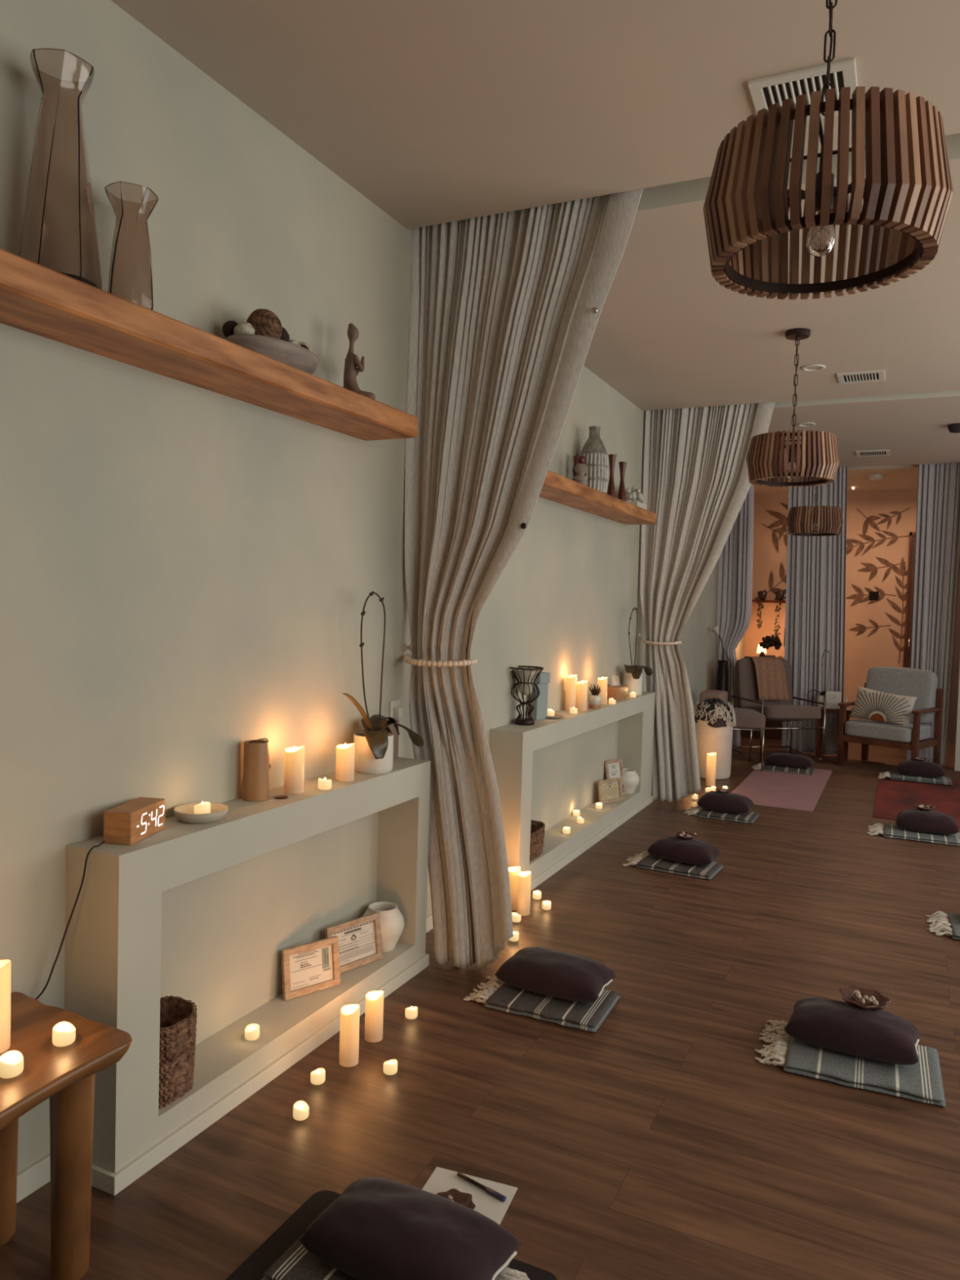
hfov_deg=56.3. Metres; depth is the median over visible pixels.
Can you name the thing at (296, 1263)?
folded towel
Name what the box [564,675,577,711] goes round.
pillar candle
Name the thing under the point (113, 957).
ledge
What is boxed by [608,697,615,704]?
votive candle
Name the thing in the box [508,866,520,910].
pillar candle
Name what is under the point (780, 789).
yoga mat
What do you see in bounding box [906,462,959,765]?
curtain
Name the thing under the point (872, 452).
ceiling vent
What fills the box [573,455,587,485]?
ornament
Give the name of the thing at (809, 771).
folded towel
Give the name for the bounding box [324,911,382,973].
frame
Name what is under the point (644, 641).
tieback
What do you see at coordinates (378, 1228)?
floor cushion
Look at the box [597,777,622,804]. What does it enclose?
frame
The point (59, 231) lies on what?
glass vase
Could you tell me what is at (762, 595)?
trailing plant
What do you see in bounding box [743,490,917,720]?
wall
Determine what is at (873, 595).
thermostat
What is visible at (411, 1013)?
votive candle
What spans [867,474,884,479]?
smoke detector
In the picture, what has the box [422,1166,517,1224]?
paper sheet
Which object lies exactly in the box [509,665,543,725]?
candle holder
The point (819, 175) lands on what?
socket
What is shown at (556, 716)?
dish
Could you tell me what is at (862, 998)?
bowl
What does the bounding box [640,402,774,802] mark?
curtain
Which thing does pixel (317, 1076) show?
votive candle
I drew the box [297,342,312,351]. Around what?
decorative ball
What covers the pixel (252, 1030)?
votive candle
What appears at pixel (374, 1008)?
pillar candle
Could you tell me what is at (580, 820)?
votive candle
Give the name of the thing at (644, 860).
folded towel
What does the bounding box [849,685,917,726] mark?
pillow
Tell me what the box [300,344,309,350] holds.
decorative ball
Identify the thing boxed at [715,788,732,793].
bowl
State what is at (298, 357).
stone bowl
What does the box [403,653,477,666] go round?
tieback
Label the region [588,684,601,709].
potted succulent
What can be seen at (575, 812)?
votive candle
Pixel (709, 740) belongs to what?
bin
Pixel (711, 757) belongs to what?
pillar candle
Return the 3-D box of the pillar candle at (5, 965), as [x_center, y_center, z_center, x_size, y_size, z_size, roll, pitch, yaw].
[-0.953,0.714,1.748,0.066,0.172,0.066,3,3,25]
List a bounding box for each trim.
[636,133,959,212]
[773,390,959,407]
[902,532,915,667]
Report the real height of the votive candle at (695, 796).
0.036 m
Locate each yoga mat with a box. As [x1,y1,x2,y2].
[225,1190,557,1279]
[732,768,832,811]
[872,777,959,827]
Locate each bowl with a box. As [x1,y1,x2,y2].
[226,333,319,374]
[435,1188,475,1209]
[674,831,698,839]
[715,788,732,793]
[839,986,891,1010]
[911,756,927,761]
[911,803,936,811]
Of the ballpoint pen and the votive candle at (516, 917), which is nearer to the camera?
the ballpoint pen
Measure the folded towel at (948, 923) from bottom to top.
0.038 m
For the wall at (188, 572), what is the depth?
2.55 m
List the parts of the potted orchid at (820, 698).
pot, flower stem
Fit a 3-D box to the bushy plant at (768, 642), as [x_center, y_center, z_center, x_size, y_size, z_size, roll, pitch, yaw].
[3.246,0.099,10.012,0.239,0.321,0.207,3,3,25]
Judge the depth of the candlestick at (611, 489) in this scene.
5.51 m
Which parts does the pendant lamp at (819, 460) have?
bulb, chain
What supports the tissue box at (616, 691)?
on the ledge at (512, 746)
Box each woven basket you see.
[158,995,197,1109]
[529,820,545,861]
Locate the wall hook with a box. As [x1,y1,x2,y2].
[402,643,413,651]
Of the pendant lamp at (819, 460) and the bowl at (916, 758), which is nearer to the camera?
the pendant lamp at (819, 460)
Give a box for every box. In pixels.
[606,674,627,700]
[626,501,646,509]
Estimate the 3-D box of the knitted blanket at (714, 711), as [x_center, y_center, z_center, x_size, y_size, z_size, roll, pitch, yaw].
[1.958,0.598,7.502,0.364,0.227,0.362,3,3,25]
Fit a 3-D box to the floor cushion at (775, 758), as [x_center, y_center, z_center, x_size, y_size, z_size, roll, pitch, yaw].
[2.748,1.062,7.950,0.400,0.107,0.200,3,3,25]
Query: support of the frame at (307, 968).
on the ledge at (113, 957)
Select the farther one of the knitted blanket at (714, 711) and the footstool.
the footstool
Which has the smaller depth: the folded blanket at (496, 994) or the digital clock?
the digital clock
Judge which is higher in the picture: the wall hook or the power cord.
the wall hook
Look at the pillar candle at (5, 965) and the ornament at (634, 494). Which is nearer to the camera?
the pillar candle at (5, 965)
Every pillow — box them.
[699,689,728,704]
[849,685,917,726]
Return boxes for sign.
[826,691,841,709]
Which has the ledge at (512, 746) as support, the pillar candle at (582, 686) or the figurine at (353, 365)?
the pillar candle at (582, 686)
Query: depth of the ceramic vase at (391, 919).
3.27 m
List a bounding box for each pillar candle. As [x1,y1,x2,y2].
[0,960,11,1053]
[283,746,304,794]
[335,742,355,782]
[338,1004,359,1067]
[364,991,383,1042]
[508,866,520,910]
[515,871,531,915]
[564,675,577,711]
[576,680,587,711]
[597,676,607,704]
[705,752,716,786]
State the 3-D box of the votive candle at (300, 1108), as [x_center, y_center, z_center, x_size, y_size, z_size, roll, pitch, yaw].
[-0.483,1.268,2.417,0.042,0.036,0.042,2,2,16]
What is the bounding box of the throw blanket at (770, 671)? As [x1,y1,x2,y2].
[744,656,788,700]
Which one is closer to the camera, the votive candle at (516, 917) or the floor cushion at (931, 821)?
the votive candle at (516, 917)
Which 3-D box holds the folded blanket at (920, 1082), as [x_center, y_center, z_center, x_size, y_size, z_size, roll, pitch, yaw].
[1.149,1.302,2.809,0.536,0.039,0.347,3,3,24]
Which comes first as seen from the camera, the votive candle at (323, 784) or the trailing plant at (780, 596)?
the votive candle at (323, 784)
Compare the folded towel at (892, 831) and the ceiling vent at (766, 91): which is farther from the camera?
the folded towel at (892, 831)
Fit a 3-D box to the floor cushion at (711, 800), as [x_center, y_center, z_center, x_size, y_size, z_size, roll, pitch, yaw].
[1.680,1.105,6.128,0.350,0.122,0.210,3,3,27]
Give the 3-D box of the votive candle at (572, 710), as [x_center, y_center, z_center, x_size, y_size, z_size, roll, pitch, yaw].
[0.525,0.395,5.024,0.042,0.036,0.042,3,3,33]
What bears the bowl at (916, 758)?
on the floor cushion at (928, 769)
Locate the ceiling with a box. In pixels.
[111,0,959,494]
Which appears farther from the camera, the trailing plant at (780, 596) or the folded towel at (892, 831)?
the trailing plant at (780, 596)
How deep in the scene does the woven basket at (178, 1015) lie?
2.29 m
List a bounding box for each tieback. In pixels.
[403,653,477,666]
[639,638,681,644]
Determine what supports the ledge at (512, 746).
on the floor
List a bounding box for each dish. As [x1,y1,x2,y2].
[173,802,228,823]
[545,714,563,718]
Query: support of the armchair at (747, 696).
on the jute rug at (829, 763)
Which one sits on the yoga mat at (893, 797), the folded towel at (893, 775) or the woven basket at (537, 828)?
the folded towel at (893, 775)
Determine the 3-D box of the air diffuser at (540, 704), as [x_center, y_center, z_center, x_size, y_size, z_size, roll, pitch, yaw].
[0.318,0.296,4.737,0.050,0.245,0.112,4,3,37]
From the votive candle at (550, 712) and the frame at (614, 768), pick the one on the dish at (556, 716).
the votive candle at (550, 712)
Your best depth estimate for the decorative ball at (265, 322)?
2.50 m
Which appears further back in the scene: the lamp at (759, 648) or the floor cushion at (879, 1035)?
the lamp at (759, 648)
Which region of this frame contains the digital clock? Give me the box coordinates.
[103,796,165,844]
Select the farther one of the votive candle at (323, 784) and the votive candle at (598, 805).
the votive candle at (598, 805)
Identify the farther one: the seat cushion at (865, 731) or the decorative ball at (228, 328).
the seat cushion at (865, 731)
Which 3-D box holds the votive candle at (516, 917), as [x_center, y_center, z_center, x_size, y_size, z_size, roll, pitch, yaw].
[0.160,1.223,3.958,0.042,0.036,0.042,1,2,-17]
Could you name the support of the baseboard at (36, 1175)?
attached to the wall at (188, 572)
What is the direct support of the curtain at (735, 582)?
hanging from the ceiling
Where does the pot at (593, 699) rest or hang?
on the potted succulent
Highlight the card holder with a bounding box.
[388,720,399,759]
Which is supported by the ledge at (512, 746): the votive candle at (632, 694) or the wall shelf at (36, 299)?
the votive candle at (632, 694)
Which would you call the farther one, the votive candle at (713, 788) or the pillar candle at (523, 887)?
the votive candle at (713, 788)
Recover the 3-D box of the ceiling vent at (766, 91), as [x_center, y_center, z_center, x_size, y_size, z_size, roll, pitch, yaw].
[0.886,-1.483,2.446,0.265,0.011,0.250,3,3,25]
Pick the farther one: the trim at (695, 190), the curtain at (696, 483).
the curtain at (696, 483)
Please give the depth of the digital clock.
2.18 m
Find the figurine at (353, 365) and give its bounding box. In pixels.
[343,323,375,399]
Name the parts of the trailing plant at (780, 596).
pot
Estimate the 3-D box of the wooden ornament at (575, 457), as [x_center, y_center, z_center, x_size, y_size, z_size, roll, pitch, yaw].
[0.545,-0.945,5.078,0.052,0.215,0.051,3,3,25]
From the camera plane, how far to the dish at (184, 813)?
2.38 m
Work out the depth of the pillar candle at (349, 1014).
2.68 m
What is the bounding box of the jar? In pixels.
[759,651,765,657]
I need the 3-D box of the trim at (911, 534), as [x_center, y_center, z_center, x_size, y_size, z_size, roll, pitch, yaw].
[5.112,-0.036,10.051,0.635,2.340,0.060,3,3,25]
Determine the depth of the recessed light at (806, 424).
6.71 m
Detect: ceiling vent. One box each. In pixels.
[747,57,857,124]
[836,369,884,384]
[855,449,890,457]
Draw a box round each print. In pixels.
[291,946,330,988]
[332,920,374,963]
[602,782,617,798]
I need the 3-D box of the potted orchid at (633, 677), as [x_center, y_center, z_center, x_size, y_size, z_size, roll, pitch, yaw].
[1.093,0.079,6.159,0.201,0.606,0.263,2,2,7]
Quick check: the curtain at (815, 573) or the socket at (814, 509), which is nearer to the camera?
the socket at (814, 509)
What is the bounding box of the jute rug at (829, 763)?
[731,749,959,780]
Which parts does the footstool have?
rail, seat, leg, leg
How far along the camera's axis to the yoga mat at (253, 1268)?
1.93 m
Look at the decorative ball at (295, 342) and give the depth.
2.57 m
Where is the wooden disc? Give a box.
[274,795,288,799]
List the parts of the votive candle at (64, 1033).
flame bulb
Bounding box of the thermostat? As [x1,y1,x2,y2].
[868,591,878,599]
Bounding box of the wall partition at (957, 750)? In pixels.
[953,654,959,771]
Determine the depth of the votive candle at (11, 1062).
1.66 m
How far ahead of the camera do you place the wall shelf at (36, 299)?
2.16 m
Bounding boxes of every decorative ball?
[222,320,237,337]
[234,321,254,334]
[246,308,282,338]
[279,326,289,342]
[288,339,300,346]
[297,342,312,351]
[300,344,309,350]
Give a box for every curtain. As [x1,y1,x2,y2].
[404,188,643,969]
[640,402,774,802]
[713,484,754,746]
[781,466,847,755]
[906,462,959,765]
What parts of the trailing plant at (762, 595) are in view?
pot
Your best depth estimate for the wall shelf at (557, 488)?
5.02 m
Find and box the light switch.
[388,699,403,719]
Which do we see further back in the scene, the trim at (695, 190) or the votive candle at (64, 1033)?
the trim at (695, 190)
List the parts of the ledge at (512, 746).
baseboard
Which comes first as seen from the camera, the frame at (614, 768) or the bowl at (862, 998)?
the bowl at (862, 998)
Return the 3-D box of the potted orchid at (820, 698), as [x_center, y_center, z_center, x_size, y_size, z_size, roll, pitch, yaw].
[3.275,0.369,8.653,0.222,0.557,0.113,3,3,25]
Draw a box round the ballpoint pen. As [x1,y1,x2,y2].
[457,1172,506,1201]
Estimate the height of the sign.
0.165 m
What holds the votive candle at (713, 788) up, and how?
on the floor
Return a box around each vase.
[18,48,102,288]
[104,181,158,310]
[242,737,270,801]
[362,901,404,952]
[580,426,608,493]
[621,768,639,794]
[711,625,733,701]
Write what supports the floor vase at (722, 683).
on the floor
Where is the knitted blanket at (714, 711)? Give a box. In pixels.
[693,697,736,727]
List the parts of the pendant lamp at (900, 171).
bulb, chain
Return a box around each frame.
[280,935,340,1000]
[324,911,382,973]
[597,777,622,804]
[604,758,626,795]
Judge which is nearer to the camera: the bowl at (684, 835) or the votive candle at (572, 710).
the bowl at (684, 835)
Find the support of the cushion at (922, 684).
on the wooden armchair at (922, 684)
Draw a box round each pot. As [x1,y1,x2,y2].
[588,693,600,705]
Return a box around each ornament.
[572,453,579,479]
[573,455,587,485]
[625,485,643,502]
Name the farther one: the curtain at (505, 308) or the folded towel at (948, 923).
the folded towel at (948, 923)
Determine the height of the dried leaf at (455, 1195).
0.027 m
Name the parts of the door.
handle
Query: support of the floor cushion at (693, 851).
on the folded towel at (644, 860)
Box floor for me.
[0,736,959,1279]
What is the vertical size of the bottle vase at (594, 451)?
0.392 m
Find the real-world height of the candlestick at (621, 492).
0.262 m
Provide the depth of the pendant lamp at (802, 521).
7.43 m
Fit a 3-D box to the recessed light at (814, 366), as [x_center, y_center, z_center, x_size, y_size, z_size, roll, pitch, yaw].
[1.921,-1.566,5.161,0.132,0.008,0.132,3,3,25]
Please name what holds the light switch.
attached to the wall at (188, 572)
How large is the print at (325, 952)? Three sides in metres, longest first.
0.143 x 0.103 x 0.001 m
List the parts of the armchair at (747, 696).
leg, armrest, leg, backrest, seat, leg, armrest, leg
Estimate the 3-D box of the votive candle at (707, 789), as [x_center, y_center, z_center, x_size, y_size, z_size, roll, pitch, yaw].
[1.751,1.149,6.879,0.042,0.036,0.042,2,2,16]
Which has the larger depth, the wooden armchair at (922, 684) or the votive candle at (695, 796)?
the wooden armchair at (922, 684)
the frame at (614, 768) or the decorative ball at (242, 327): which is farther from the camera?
the frame at (614, 768)
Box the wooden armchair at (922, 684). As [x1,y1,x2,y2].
[836,666,943,765]
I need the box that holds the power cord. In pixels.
[35,840,105,999]
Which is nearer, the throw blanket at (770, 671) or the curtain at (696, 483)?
the curtain at (696, 483)
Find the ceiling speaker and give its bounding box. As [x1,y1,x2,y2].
[947,422,959,432]
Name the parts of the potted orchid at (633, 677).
pot, flower stem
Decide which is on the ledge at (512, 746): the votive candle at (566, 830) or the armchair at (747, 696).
the votive candle at (566, 830)
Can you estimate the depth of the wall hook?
3.52 m
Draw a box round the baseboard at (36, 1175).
[16,913,433,1203]
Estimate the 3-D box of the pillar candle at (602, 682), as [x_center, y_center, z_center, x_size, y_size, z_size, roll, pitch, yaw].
[0.758,0.312,5.557,0.062,0.170,0.062,3,3,25]
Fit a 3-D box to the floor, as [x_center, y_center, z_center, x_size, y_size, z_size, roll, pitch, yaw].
[2.067,1.347,3.983,4.600,0.100,14.100,3,3,25]
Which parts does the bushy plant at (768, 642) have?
pot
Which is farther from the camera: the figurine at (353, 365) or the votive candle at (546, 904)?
the votive candle at (546, 904)
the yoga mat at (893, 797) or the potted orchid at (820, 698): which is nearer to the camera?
the yoga mat at (893, 797)
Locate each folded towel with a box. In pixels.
[261,1232,529,1279]
[622,850,723,879]
[684,805,759,823]
[751,762,814,774]
[866,822,959,845]
[877,771,952,785]
[925,911,959,939]
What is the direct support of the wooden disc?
on the ledge at (113, 957)
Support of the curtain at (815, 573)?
hanging from the ceiling
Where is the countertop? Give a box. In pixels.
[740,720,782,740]
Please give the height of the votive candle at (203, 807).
0.036 m
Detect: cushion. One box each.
[297,1177,521,1279]
[494,946,617,1002]
[647,835,720,865]
[697,791,754,813]
[764,752,814,767]
[784,996,920,1065]
[844,718,930,742]
[865,666,937,724]
[895,808,959,834]
[897,760,944,777]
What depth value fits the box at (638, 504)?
5.82 m
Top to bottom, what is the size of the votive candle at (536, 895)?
0.036 m
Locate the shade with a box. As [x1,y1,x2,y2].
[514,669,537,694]
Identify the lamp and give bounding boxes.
[703,0,953,299]
[746,328,839,487]
[756,644,766,653]
[786,485,843,536]
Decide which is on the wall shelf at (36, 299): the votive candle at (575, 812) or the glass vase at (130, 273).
the glass vase at (130, 273)
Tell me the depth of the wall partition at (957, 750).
8.15 m
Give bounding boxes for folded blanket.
[463,972,619,1031]
[754,1019,946,1106]
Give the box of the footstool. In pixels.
[733,707,765,771]
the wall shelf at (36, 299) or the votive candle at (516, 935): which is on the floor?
the votive candle at (516, 935)
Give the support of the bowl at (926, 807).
on the floor cushion at (931, 821)
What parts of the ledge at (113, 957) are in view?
baseboard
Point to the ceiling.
(435, 112)
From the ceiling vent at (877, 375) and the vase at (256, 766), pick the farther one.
the ceiling vent at (877, 375)
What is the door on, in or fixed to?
in the wall at (879, 524)
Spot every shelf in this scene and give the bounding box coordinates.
[0,248,417,440]
[538,470,657,524]
[751,600,786,603]
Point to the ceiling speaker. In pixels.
(953, 428)
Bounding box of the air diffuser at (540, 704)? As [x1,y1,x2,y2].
[530,671,550,719]
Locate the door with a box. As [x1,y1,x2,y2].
[905,535,959,742]
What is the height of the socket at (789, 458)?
0.132 m
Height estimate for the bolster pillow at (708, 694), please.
0.170 m
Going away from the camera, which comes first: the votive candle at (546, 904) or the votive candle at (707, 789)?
the votive candle at (546, 904)
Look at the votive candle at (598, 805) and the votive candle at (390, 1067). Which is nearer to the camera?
the votive candle at (390, 1067)
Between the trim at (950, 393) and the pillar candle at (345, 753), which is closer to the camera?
the pillar candle at (345, 753)
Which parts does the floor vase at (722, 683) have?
flower, stem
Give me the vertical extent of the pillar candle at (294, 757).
0.144 m
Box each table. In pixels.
[0,991,132,1279]
[815,707,853,761]
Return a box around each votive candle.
[0,1050,23,1078]
[52,1021,75,1046]
[194,801,210,813]
[244,1023,259,1040]
[293,1100,309,1120]
[310,1067,325,1084]
[318,777,331,790]
[382,1059,397,1075]
[404,1006,417,1019]
[508,931,519,942]
[511,912,520,922]
[532,889,541,899]
[542,900,551,910]
[546,709,554,715]
[562,826,570,834]
[569,707,577,714]
[573,809,579,816]
[577,816,584,823]
[595,802,602,808]
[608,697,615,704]
[629,692,635,697]
[692,794,697,799]
[705,787,711,792]
[711,786,715,791]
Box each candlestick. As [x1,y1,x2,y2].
[606,453,616,497]
[617,462,626,501]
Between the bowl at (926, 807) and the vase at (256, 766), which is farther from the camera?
the bowl at (926, 807)
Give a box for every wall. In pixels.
[0,0,745,1173]
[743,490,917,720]
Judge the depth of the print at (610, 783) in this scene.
5.83 m
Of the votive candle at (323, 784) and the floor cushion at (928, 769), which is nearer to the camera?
the votive candle at (323, 784)
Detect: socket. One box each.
[788,440,795,462]
[813,509,817,522]
[815,148,834,211]
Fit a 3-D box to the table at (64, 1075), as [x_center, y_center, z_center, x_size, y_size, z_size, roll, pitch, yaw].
[-1.037,1.055,1.577,0.413,0.500,0.800,3,3,25]
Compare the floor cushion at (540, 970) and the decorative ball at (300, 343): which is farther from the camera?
the floor cushion at (540, 970)
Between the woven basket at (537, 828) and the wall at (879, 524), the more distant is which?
the wall at (879, 524)
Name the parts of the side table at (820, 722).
leg, leg, leg, leg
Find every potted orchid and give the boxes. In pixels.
[342,591,423,773]
[622,607,653,695]
[806,649,829,707]
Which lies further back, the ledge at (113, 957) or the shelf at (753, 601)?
the shelf at (753, 601)
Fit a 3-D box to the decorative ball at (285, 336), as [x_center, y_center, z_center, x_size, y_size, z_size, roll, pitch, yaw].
[-0.593,-0.881,2.619,0.072,0.072,0.072,3,3,25]
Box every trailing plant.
[754,589,767,628]
[773,589,786,636]
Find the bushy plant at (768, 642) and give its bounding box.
[759,634,782,657]
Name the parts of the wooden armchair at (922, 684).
leg, armrest, leg, seat frame, leg, armrest, rail, leg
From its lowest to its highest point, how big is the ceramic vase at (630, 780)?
0.160 m
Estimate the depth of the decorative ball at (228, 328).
2.46 m
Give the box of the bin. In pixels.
[694,720,733,779]
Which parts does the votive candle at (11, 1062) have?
flame bulb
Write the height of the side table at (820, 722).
0.485 m
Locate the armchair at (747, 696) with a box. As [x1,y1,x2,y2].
[730,656,826,764]
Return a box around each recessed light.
[796,422,815,426]
[801,364,826,371]
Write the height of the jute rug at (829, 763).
0.005 m
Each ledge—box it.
[64,756,431,1195]
[488,691,655,890]
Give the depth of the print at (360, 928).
3.15 m
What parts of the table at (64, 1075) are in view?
leg, leg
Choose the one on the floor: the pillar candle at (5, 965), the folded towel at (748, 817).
the folded towel at (748, 817)

